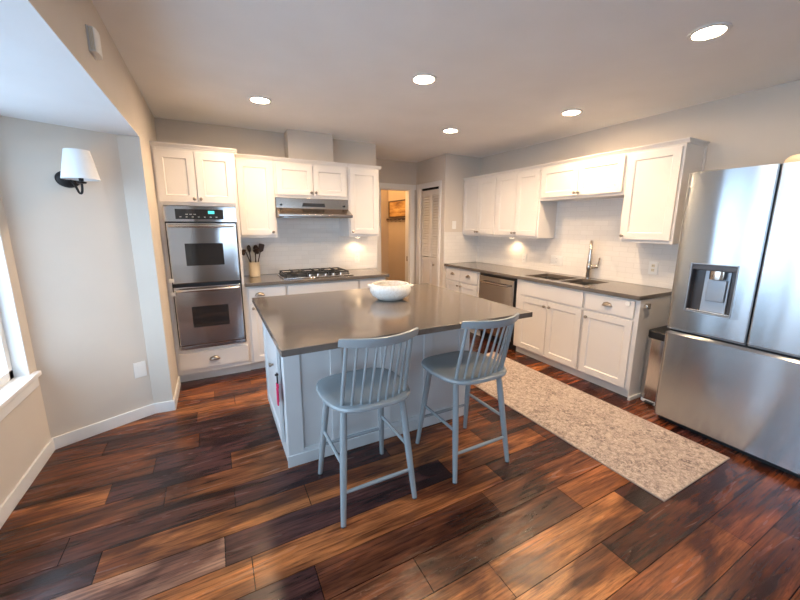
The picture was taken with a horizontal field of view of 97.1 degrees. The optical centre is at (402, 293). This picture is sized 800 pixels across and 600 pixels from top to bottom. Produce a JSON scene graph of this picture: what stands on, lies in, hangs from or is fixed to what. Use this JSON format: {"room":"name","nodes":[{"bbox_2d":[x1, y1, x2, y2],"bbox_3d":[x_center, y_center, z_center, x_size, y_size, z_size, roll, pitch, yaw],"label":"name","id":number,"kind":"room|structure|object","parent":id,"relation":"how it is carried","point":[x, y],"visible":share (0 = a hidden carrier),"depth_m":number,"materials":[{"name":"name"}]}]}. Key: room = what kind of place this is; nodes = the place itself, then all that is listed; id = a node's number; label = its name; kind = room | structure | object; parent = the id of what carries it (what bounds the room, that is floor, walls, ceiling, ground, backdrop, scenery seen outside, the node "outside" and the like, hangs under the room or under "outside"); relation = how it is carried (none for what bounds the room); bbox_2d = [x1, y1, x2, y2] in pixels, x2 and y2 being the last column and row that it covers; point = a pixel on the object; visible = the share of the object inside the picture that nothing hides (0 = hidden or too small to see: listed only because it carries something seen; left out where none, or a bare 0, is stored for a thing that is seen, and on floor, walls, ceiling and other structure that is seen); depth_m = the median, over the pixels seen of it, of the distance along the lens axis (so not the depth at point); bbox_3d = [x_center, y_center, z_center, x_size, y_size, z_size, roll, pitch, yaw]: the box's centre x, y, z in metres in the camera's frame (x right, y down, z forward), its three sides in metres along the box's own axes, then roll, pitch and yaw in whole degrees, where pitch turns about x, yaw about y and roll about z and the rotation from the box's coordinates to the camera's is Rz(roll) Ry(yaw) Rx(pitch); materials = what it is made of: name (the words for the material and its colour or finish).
{"room":"kitchen","nodes":[
{"label":"kitchen","id":0,"kind":"room"},
{"bbox_2d":[0,190,50,504],"bbox_3d":[-1.557,0.315,0.633,0.120,2.065,3.450,-5,12,-27],"label":"wall","id":1,"kind":"structure","parent":0,"point":[24,432],"depth_m":2.04,"materials":[{"name":"beige paint"}]},
{"bbox_2d":[0,231,41,420],"bbox_3d":[-1.942,-0.033,1.345,0.154,1.525,1.625,-5,12,-27],"label":"window","id":2,"kind":"structure","parent":1,"relation":"in","point":[16,380],"depth_m":2.04,"materials":[{"name":"white paint"}]},
{"bbox_2d":[0,437,54,528],"bbox_3d":[-1.500,1.282,0.848,0.014,0.085,3.444,-5,12,-27],"label":"baseboard","id":3,"kind":"structure","parent":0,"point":[11,501],"depth_m":1.97,"materials":[{"name":"white paint"}]},
{"bbox_2d":[0,0,138,135],"bbox_3d":[-1.388,-0.804,0.679,0.910,0.115,4.250,-5,12,-27],"label":"ceiling","id":4,"kind":"structure","parent":0,"point":[41,80],"depth_m":1.52,"materials":[{"name":"paint"}]},
{"bbox_2d":[0,116,153,437],"bbox_3d":[-2.211,-0.033,2.424,0.201,2.065,0.749,9,14,37],"label":"wall","id":5,"kind":"structure","parent":0,"point":[73,253],"depth_m":2.33,"materials":[{"name":"beige paint"}]},
{"bbox_2d":[54,148,100,194],"bbox_3d":[-2.008,-0.747,2.193,0.234,0.263,0.191,8,14,36],"label":"wall sconce","id":6,"kind":"object","parent":5,"relation":"attached to","point":[78,166],"visible":1,"depth_m":2.13,"materials":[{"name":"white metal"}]},
{"bbox_2d":[53,403,154,449],"bbox_3d":[-2.126,0.950,2.556,0.014,0.085,0.588,8,14,36],"label":"baseboard","id":7,"kind":"structure","parent":5,"relation":"attached to","point":[91,430],"depth_m":2.52,"materials":[{"name":"white paint"}]},
{"bbox_2d":[133,361,146,378],"bbox_3d":[-1.986,0.578,2.678,0.009,0.120,0.078,8,13,36],"label":"outlet","id":8,"kind":"object","parent":5,"relation":"attached to","point":[140,370],"visible":1,"depth_m":2.67,"materials":[{"name":"white plastic"}]},
{"bbox_2d":[154,400,175,413],"bbox_3d":[-1.889,0.902,2.810,0.143,0.085,0.014,-4,12,-22],"label":"baseboard","id":9,"kind":"object","parent":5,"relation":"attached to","point":[166,406],"visible":1,"depth_m":2.81,"materials":[{"name":"white paint"}]},
{"bbox_2d":[29,0,177,402],"bbox_3d":[-1.293,-0.045,1.483,0.130,2.452,4.900,-5,12,-27],"label":"wall","id":10,"kind":"structure","parent":0,"point":[134,151],"depth_m":2.53,"materials":[{"name":"beige paint"}]},
{"bbox_2d":[85,24,102,59],"bbox_3d":[-1.317,-1.072,1.518,0.032,0.100,0.100,-5,12,-27],"label":"door chime","id":11,"kind":"object","parent":10,"relation":"attached to","point":[94,43],"visible":1,"depth_m":1.49,"materials":[{"name":"white plastic"}]},
{"bbox_2d":[173,376,180,407],"bbox_3d":[-1.949,0.854,3.061,0.014,0.085,0.514,-5,12,-27],"label":"baseboard","id":12,"kind":"structure","parent":10,"relation":"attached to","point":[178,385],"depth_m":3.03,"materials":[{"name":"white paint"}]},
{"bbox_2d":[154,117,376,275],"bbox_3d":[-1.601,-0.613,4.430,2.400,2.452,0.890,-5,12,-27],"label":"wall","id":13,"kind":"structure","parent":0,"point":[246,141],"depth_m":3.69,"materials":[{"name":"beige paint"}]},
{"bbox_2d":[234,153,276,237],"bbox_3d":[-1.529,-0.982,3.655,0.361,0.799,0.394,-5,12,-27],"label":"upper cabinet","id":14,"kind":"object","parent":13,"relation":"attached to","point":[254,174],"visible":0.88,"depth_m":3.52,"materials":[{"name":"white paint"}]},
{"bbox_2d":[241,218,376,274],"bbox_3d":[-1.055,-0.679,4.194,1.638,0.845,0.008,-5,12,-27],"label":"backsplash","id":15,"kind":"structure","parent":13,"relation":"attached to","point":[300,243],"depth_m":4.18,"materials":[{"name":"white tile"}]},
{"bbox_2d":[273,156,347,199],"bbox_3d":[-1.023,-1.232,3.880,0.778,0.389,0.394,-5,12,-27],"label":"upper cabinet","id":16,"kind":"object","parent":13,"relation":"attached to","point":[293,177],"visible":0.95,"depth_m":3.72,"materials":[{"name":"white paint"}]},
{"bbox_2d":[275,197,352,218],"bbox_3d":[-0.998,-0.929,3.887,0.773,0.201,0.498,-5,12,-27],"label":"range hood","id":17,"kind":"object","parent":13,"relation":"attached to","point":[285,207],"visible":0.96,"depth_m":3.74,"materials":[{"name":"silver metal"}]},
{"bbox_2d":[354,254,359,262],"bbox_3d":[-0.574,-0.446,4.490,0.070,0.115,0.008,-5,12,-27],"label":"outlet","id":18,"kind":"object","parent":13,"relation":"attached to","point":[356,256],"visible":1,"depth_m":4.49,"materials":[{"name":"white plastic"}]},
{"bbox_2d":[339,163,380,236],"bbox_3d":[-0.500,-1.080,4.192,0.404,0.799,0.394,-5,12,-27],"label":"upper cabinet","id":19,"kind":"object","parent":13,"relation":"attached to","point":[362,180],"visible":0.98,"depth_m":4.05,"materials":[{"name":"white paint"}]},
{"bbox_2d":[284,129,332,161],"bbox_3d":[-1.035,-1.589,3.922,0.487,0.336,0.189,-5,12,-27],"label":"wall","id":20,"kind":"structure","parent":0,"point":[298,144],"depth_m":3.83,"materials":[{"name":"beige paint"}]},
{"bbox_2d":[381,190,388,280],"bbox_3d":[-0.976,-0.991,6.407,1.550,2.452,0.120,-5,12,-27],"label":"wall","id":21,"kind":"structure","parent":0,"point":[384,193],"depth_m":6.66,"materials":[{"name":"paint"}]},
{"bbox_2d":[0,332,799,599],"bbox_3d":[0.424,1.093,2.259,5.047,0.060,9.450,-5,12,-27],"label":"floor","id":22,"kind":"structure","parent":0,"point":[201,499],"depth_m":1.80,"materials":[{"name":"brown wood"}]},
{"bbox_2d":[149,141,250,381],"bbox_3d":[-1.907,-0.267,3.463,0.646,2.134,0.614,-5,12,-27],"label":"tall cabinet","id":23,"kind":"object","parent":22,"relation":"on","point":[184,174],"visible":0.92,"depth_m":3.13,"materials":[{"name":"white paint"}]},
{"bbox_2d":[162,205,245,350],"bbox_3d":[-1.890,-0.166,3.419,0.577,1.299,0.610,-5,12,-27],"label":"double wall oven","id":24,"kind":"object","parent":23,"relation":"in","point":[204,260],"visible":1,"depth_m":3.21,"materials":[{"name":"silver metal"}]},
{"bbox_2d":[245,284,285,369],"bbox_3d":[-1.478,0.307,3.816,0.386,0.878,0.599,-5,12,-27],"label":"base cabinet","id":25,"kind":"object","parent":22,"relation":"on","point":[255,327],"visible":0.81,"depth_m":3.54,"materials":[{"name":"white paint"}]},
{"bbox_2d":[244,268,389,286],"bbox_3d":[-0.964,-0.190,3.991,1.536,0.035,0.594,-5,12,-27],"label":"countertop","id":26,"kind":"structure","parent":25,"relation":"on","point":[265,279],"depth_m":3.77,"materials":[{"name":"beige stone"}]},
{"bbox_2d":[249,261,259,276],"bbox_3d":[-1.599,-0.261,3.831,0.114,0.157,0.114,-5,12,-27],"label":"utensil crock","id":27,"kind":"object","parent":26,"relation":"on","point":[254,267],"visible":0.94,"depth_m":3.79,"materials":[{"name":"beige ceramic"}]},
{"bbox_2d":[242,249,250,261],"bbox_3d":[-1.645,-0.327,3.777,0.141,0.285,0.066,-5,12,-27],"label":"utensil","id":28,"kind":"object","parent":27,"relation":"in","point":[243,250],"visible":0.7,"depth_m":3.72,"materials":[{"name":"black plastic"}]},
{"bbox_2d":[247,245,250,260],"bbox_3d":[-1.648,-0.358,3.825,0.043,0.324,0.055,-5,12,-27],"label":"utensil","id":29,"kind":"object","parent":27,"relation":"in","point":[248,246],"visible":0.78,"depth_m":3.81,"materials":[{"name":"black plastic"}]},
{"bbox_2d":[253,248,259,261],"bbox_3d":[-1.562,-0.337,3.803,0.066,0.292,0.067,-5,12,-27],"label":"utensil","id":30,"kind":"object","parent":27,"relation":"in","point":[256,250],"visible":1,"depth_m":3.78,"materials":[{"name":"black plastic"}]},
{"bbox_2d":[258,243,264,261],"bbox_3d":[-1.548,-0.369,3.838,0.118,0.343,0.018,-3,11,-18],"label":"utensil","id":31,"kind":"object","parent":27,"relation":"in","point":[261,246],"visible":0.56,"depth_m":3.82,"materials":[{"name":"black plastic"}]},
{"bbox_2d":[277,267,353,279],"bbox_3d":[-0.986,-0.233,3.983,0.750,0.050,0.470,-5,12,-27],"label":"gas cooktop","id":32,"kind":"object","parent":26,"relation":"in","point":[321,272],"visible":1,"depth_m":3.90,"materials":[{"name":"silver metal"}]},
{"bbox_2d":[286,279,358,294],"bbox_3d":[-0.959,0.257,4.087,0.786,0.878,0.599,-5,12,-27],"label":"base cabinet","id":33,"kind":"object","parent":22,"relation":"on","point":[313,287],"visible":0.06,"depth_m":3.77,"materials":[{"name":"white paint"}]},
{"bbox_2d":[262,321,469,467],"bbox_3d":[-0.300,0.515,2.755,1.423,0.880,0.835,-5,12,-27],"label":"kitchen island","id":34,"kind":"object","parent":22,"relation":"on","point":[298,415],"visible":0.43,"depth_m":2.34,"materials":[{"name":"grey paint"}]},
{"bbox_2d":[275,373,279,405],"bbox_3d":[-0.754,0.576,2.134,0.021,0.202,0.050,-5,12,-27],"label":"lanyard","id":35,"kind":"object","parent":34,"relation":"hanging from","point":[276,374],"visible":1,"depth_m":2.12,"materials":[{"name":"red fabric"}]},
{"bbox_2d":[252,283,532,356],"bbox_3d":[-0.152,0.096,2.519,1.582,0.034,1.311,-5,12,-27],"label":"island countertop","id":36,"kind":"structure","parent":34,"relation":"on","point":[297,324],"depth_m":2.25,"materials":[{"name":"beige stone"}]},
{"bbox_2d":[367,280,412,300],"bbox_3d":[-0.091,-0.017,2.698,0.332,0.120,0.314,-5,12,-27],"label":"serving bowl","id":37,"kind":"object","parent":36,"relation":"on","point":[390,290],"visible":1,"depth_m":2.59,"materials":[{"name":"white ceramic"}]},
{"bbox_2d":[316,327,418,528],"bbox_3d":[-0.192,0.629,1.904,0.476,0.979,0.538,-5,12,-27],"label":"counter stool","id":38,"kind":"object","parent":22,"relation":"on","point":[366,389],"visible":1,"depth_m":1.78,"materials":[{"name":"blue paint"}]},
{"bbox_2d":[358,277,385,288],"bbox_3d":[-0.462,0.209,4.346,0.335,0.878,0.599,-5,12,-27],"label":"base cabinet","id":39,"kind":"object","parent":22,"relation":"on","point":[363,283],"visible":0.1,"depth_m":4.01,"materials":[{"name":"white paint"}]},
{"bbox_2d":[446,266,479,335],"bbox_3d":[1.063,0.065,5.132,0.627,0.878,0.765,-5,12,-27],"label":"base cabinet","id":40,"kind":"object","parent":22,"relation":"on","point":[459,280],"visible":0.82,"depth_m":4.90,"materials":[{"name":"white paint"}]},
{"bbox_2d":[416,313,519,484],"bbox_3d":[0.405,0.574,2.204,0.476,0.979,0.538,-5,12,-27],"label":"counter stool","id":41,"kind":"object","parent":22,"relation":"on","point":[468,368],"visible":1,"depth_m":2.09,"materials":[{"name":"blue paint"}]},
{"bbox_2d":[478,272,517,350],"bbox_3d":[1.379,0.187,4.510,0.662,0.876,0.632,-5,12,-27],"label":"dishwasher","id":42,"kind":"object","parent":22,"relation":"on","point":[499,289],"visible":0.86,"depth_m":4.30,"materials":[{"name":"silver metal"}]},
{"bbox_2d":[513,276,585,376],"bbox_3d":[1.745,0.311,3.869,0.627,0.878,0.850,-5,12,-27],"label":"base cabinet","id":43,"kind":"object","parent":22,"relation":"on","point":[552,335],"visible":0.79,"depth_m":3.66,"materials":[{"name":"white paint"}]},
{"bbox_2d":[444,262,671,300],"bbox_3d":[1.534,-0.215,4.178,0.612,0.035,2.752,-5,12,-27],"label":"countertop","id":44,"kind":"structure","parent":43,"relation":"on","point":[606,287],"depth_m":3.65,"materials":[{"name":"beige stone"}]},
{"bbox_2d":[537,276,593,284],"bbox_3d":[1.734,-0.022,3.810,0.391,0.202,0.761,-5,12,-27],"label":"sink","id":45,"kind":"object","parent":44,"relation":"in","point":[546,277],"visible":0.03,"depth_m":4.04,"materials":[{"name":"silver metal"}]},
{"bbox_2d":[585,240,599,278],"bbox_3d":[1.997,-0.347,3.693,0.128,0.410,0.225,6,12,27],"label":"kitchen faucet","id":46,"kind":"object","parent":44,"relation":"on","point":[589,266],"visible":1,"depth_m":3.75,"materials":[{"name":"silver metal"}]},
{"bbox_2d":[585,264,591,278],"bbox_3d":[2.005,-0.255,3.802,0.060,0.190,0.060,6,12,27],"label":"faucet","id":47,"kind":"object","parent":46,"relation":"on","point":[588,266],"depth_m":3.79,"materials":[{"name":"silver metal"}]},
{"bbox_2d":[474,352,729,501],"bbox_3d":[1.251,0.910,3.045,0.782,0.008,2.190,-5,12,-27],"label":"runner rug","id":48,"kind":"object","parent":22,"relation":"on","point":[662,462],"visible":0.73,"depth_m":2.53,"materials":[{"name":"beige carpet"}]},
{"bbox_2d":[578,291,670,400],"bbox_3d":[2.067,0.427,3.274,0.627,0.878,0.520,-5,12,-27],"label":"base cabinet","id":49,"kind":"object","parent":22,"relation":"on","point":[615,330],"visible":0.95,"depth_m":3.08,"materials":[{"name":"white paint"}]},
{"bbox_2d":[640,325,669,405],"bbox_3d":[2.219,0.612,2.989,0.372,0.625,0.196,-5,12,-27],"label":"trash can","id":50,"kind":"object","parent":22,"relation":"on","point":[656,336],"visible":0.44,"depth_m":2.93,"materials":[{"name":"silver metal"}]},
{"bbox_2d":[654,161,799,477],"bbox_3d":[2.460,0.119,2.347,0.701,1.837,0.912,-5,12,-27],"label":"refrigerator","id":51,"kind":"object","parent":22,"relation":"on","point":[729,375],"visible":1,"depth_m":2.24,"materials":[{"name":"grey metal"}]},
{"bbox_2d":[667,161,799,357],"bbox_3d":[2.460,0.111,2.345,0.701,1.795,0.912,-5,12,-27],"label":"door","id":52,"kind":"structure","parent":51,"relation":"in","point":[735,293],"depth_m":2.22,"materials":[{"name":"grey metal"}]},
{"bbox_2d":[784,154,799,162],"bbox_3d":[2.464,-0.769,2.058,0.336,0.080,0.336,-5,12,-27],"label":"woven basket","id":53,"kind":"object","parent":51,"relation":"on","point":[795,158],"visible":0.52,"depth_m":2.08,"materials":[{"name":"beige wicker"}]},
{"bbox_2d":[376,159,429,283],"bbox_3d":[0.049,-0.879,5.852,1.870,2.452,0.120,-5,12,-27],"label":"wall","id":54,"kind":"structure","parent":0,"point":[391,171],"depth_m":5.55,"materials":[{"name":"beige paint"}]},
{"bbox_2d":[377,183,415,283],"bbox_3d":[-0.123,-0.690,5.783,0.700,2.105,0.142,-5,12,-27],"label":"trim","id":55,"kind":"structure","parent":54,"relation":"attached to","point":[409,194],"depth_m":5.74,"materials":[{"name":"white paint"}]},
{"bbox_2d":[388,155,442,286],"bbox_3d":[0.174,-0.913,6.029,0.120,2.452,1.800,-5,12,-27],"label":"wall","id":56,"kind":"structure","parent":0,"point":[396,229],"depth_m":6.24,"materials":[{"name":"paint"}]},
{"bbox_2d":[386,199,404,221],"bbox_3d":[-0.081,-1.436,6.181,0.098,0.380,0.920,-5,12,-27],"label":"framed picture","id":57,"kind":"object","parent":56,"relation":"attached to","point":[396,209],"visible":0.62,"depth_m":6.27,"materials":[{"name":"brown wood"}]},
{"bbox_2d":[389,201,404,216],"bbox_3d":[-0.045,-1.479,6.192,0.014,0.256,0.796,-5,12,-27],"label":"print","id":58,"kind":"object","parent":57,"relation":"attached to","point":[396,208],"depth_m":6.27},
{"bbox_2d":[415,180,441,285],"bbox_3d":[0.393,-0.647,5.573,0.018,2.105,0.695,-5,12,-27],"label":"trim","id":59,"kind":"structure","parent":56,"relation":"attached to","point":[420,187],"depth_m":5.63,"materials":[{"name":"white paint"}]},
{"bbox_2d":[421,189,438,285],"bbox_3d":[0.429,-0.595,5.555,0.060,1.985,0.504,-5,12,-27],"label":"door","id":60,"kind":"structure","parent":56,"relation":"in","point":[428,264],"depth_m":5.53,"materials":[{"name":"paint"}]},
{"bbox_2d":[422,186,438,190],"bbox_3d":[0.453,-1.592,5.375,0.035,0.025,0.521,-5,12,-27],"label":"trim","id":61,"kind":"structure","parent":56,"relation":"attached to","point":[432,188],"depth_m":5.39,"materials":[{"name":"black"}]},
{"bbox_2d":[432,189,438,257],"bbox_3d":[0.705,-0.850,5.717,0.060,2.452,0.740,-5,12,-27],"label":"wall","id":62,"kind":"structure","parent":0,"point":[433,189],"depth_m":5.87,"materials":[{"name":"beige paint"}]},
{"bbox_2d":[91,0,799,162],"bbox_3d":[0.698,-1.419,1.917,4.260,0.100,9.450,-5,12,-27],"label":"ceiling","id":63,"kind":"structure","parent":0,"point":[506,71],"depth_m":2.16,"materials":[{"name":"paint"}]},
{"bbox_2d":[248,96,271,103],"bbox_3d":[-1.142,-1.549,2.837,0.180,0.009,0.180,-5,12,-27],"label":"recessed light","id":64,"kind":"object","parent":63,"relation":"in","point":[255,99],"visible":1,"depth_m":2.82,"materials":[{"name":"white paint"}]},
{"bbox_2d":[411,73,436,84],"bbox_3d":[0.148,-1.462,2.416,0.180,0.009,0.180,-5,12,-27],"label":"recessed light","id":65,"kind":"object","parent":63,"relation":"in","point":[422,78],"visible":1,"depth_m":2.40,"materials":[{"name":"white"}]},
{"bbox_2d":[442,128,458,132],"bbox_3d":[0.508,-1.711,3.722,0.180,0.009,0.180,-5,12,-27],"label":"recessed light","id":66,"kind":"object","parent":63,"relation":"in","point":[447,130],"visible":1,"depth_m":3.72,"materials":[{"name":"white"}]},
{"bbox_2d":[560,109,582,115],"bbox_3d":[1.490,-1.590,3.114,0.180,0.009,0.180,-5,12,-27],"label":"recessed light","id":67,"kind":"object","parent":63,"relation":"in","point":[571,112],"visible":1,"depth_m":3.11,"materials":[{"name":"white"}]},
{"bbox_2d":[687,22,732,41],"bbox_3d":[1.575,-1.340,1.816,0.180,0.009,0.180,-5,12,-27],"label":"recessed light","id":68,"kind":"object","parent":63,"relation":"in","point":[710,31],"visible":1,"depth_m":1.81,"materials":[{"name":"white"}]},
{"bbox_2d":[440,154,480,287],"bbox_3d":[0.920,-0.784,5.375,0.753,2.452,0.075,-5,12,-27],"label":"wall","id":69,"kind":"structure","parent":0,"point":[456,168],"depth_m":5.13,"materials":[{"name":"beige paint"}]},
{"bbox_2d":[452,221,455,228],"bbox_3d":[0.764,-1.003,5.196,0.070,0.115,0.016,-5,12,-27],"label":"light switch","id":70,"kind":"object","parent":69,"relation":"attached to","point":[453,222],"visible":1,"depth_m":5.20,"materials":[{"name":"white plastic"}]},
{"bbox_2d":[443,232,477,263],"bbox_3d":[0.884,-0.692,5.326,0.620,0.460,0.008,-5,12,-27],"label":"backsplash","id":71,"kind":"structure","parent":69,"relation":"attached to","point":[458,247],"depth_m":5.31,"materials":[{"name":"white tile"}]},
{"bbox_2d":[481,80,799,288],"bbox_3d":[2.957,-0.177,2.270,0.120,2.452,7.425,-5,12,-27],"label":"wall","id":72,"kind":"structure","parent":0,"point":[759,127],"depth_m":2.81,"materials":[{"name":"beige paint"}]},
{"bbox_2d":[462,172,497,236],"bbox_3d":[1.178,-1.223,4.981,0.344,0.817,0.700,-5,12,-27],"label":"upper cabinet","id":73,"kind":"object","parent":72,"relation":"attached to","point":[480,192],"visible":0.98,"depth_m":4.88,"materials":[{"name":"white paint"}]},
{"bbox_2d":[522,253,526,262],"bbox_3d":[1.604,-0.464,4.652,0.008,0.115,0.070,-5,12,-27],"label":"outlet","id":74,"kind":"object","parent":72,"relation":"attached to","point":[524,256],"visible":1,"depth_m":4.65,"materials":[{"name":"white plastic"}]},
{"bbox_2d":[495,164,556,237],"bbox_3d":[1.507,-1.105,4.372,0.344,0.817,0.703,-5,12,-27],"label":"upper cabinet","id":75,"kind":"object","parent":72,"relation":"attached to","point":[520,212],"visible":0.99,"depth_m":4.21,"materials":[{"name":"white paint"}]},
{"bbox_2d":[550,255,562,265],"bbox_3d":[1.838,-0.392,4.215,0.009,0.115,0.165,-5,12,-27],"label":"outlet","id":76,"kind":"object","parent":72,"relation":"attached to","point":[555,260],"visible":1,"depth_m":4.21,"materials":[{"name":"white plastic"}]},
{"bbox_2d":[477,198,678,288],"bbox_3d":[1.860,-0.656,4.144,0.008,0.845,2.985,-5,12,-27],"label":"backsplash","id":77,"kind":"structure","parent":72,"relation":"attached to","point":[580,222],"depth_m":3.82,"materials":[{"name":"white tile"}]},
{"bbox_2d":[540,148,628,201],"bbox_3d":[1.893,-1.172,3.620,0.344,0.397,0.938,-5,12,-27],"label":"upper cabinet","id":78,"kind":"object","parent":72,"relation":"attached to","point":[601,175],"visible":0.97,"depth_m":3.49,"materials":[{"name":"white paint"}]},
{"bbox_2d":[648,261,658,274],"bbox_3d":[2.335,-0.236,3.292,0.008,0.120,0.078,-5,12,-27],"label":"outlet","id":79,"kind":"object","parent":72,"relation":"attached to","point":[653,266],"visible":1,"depth_m":3.29,"materials":[{"name":"white plastic"}]},
{"bbox_2d":[619,137,709,243],"bbox_3d":[2.221,-0.847,3.051,0.344,0.817,0.464,-5,12,-27],"label":"upper cabinet","id":80,"kind":"object","parent":72,"relation":"attached to","point":[657,178],"visible":0.87,"depth_m":2.94,"materials":[{"name":"white paint"}]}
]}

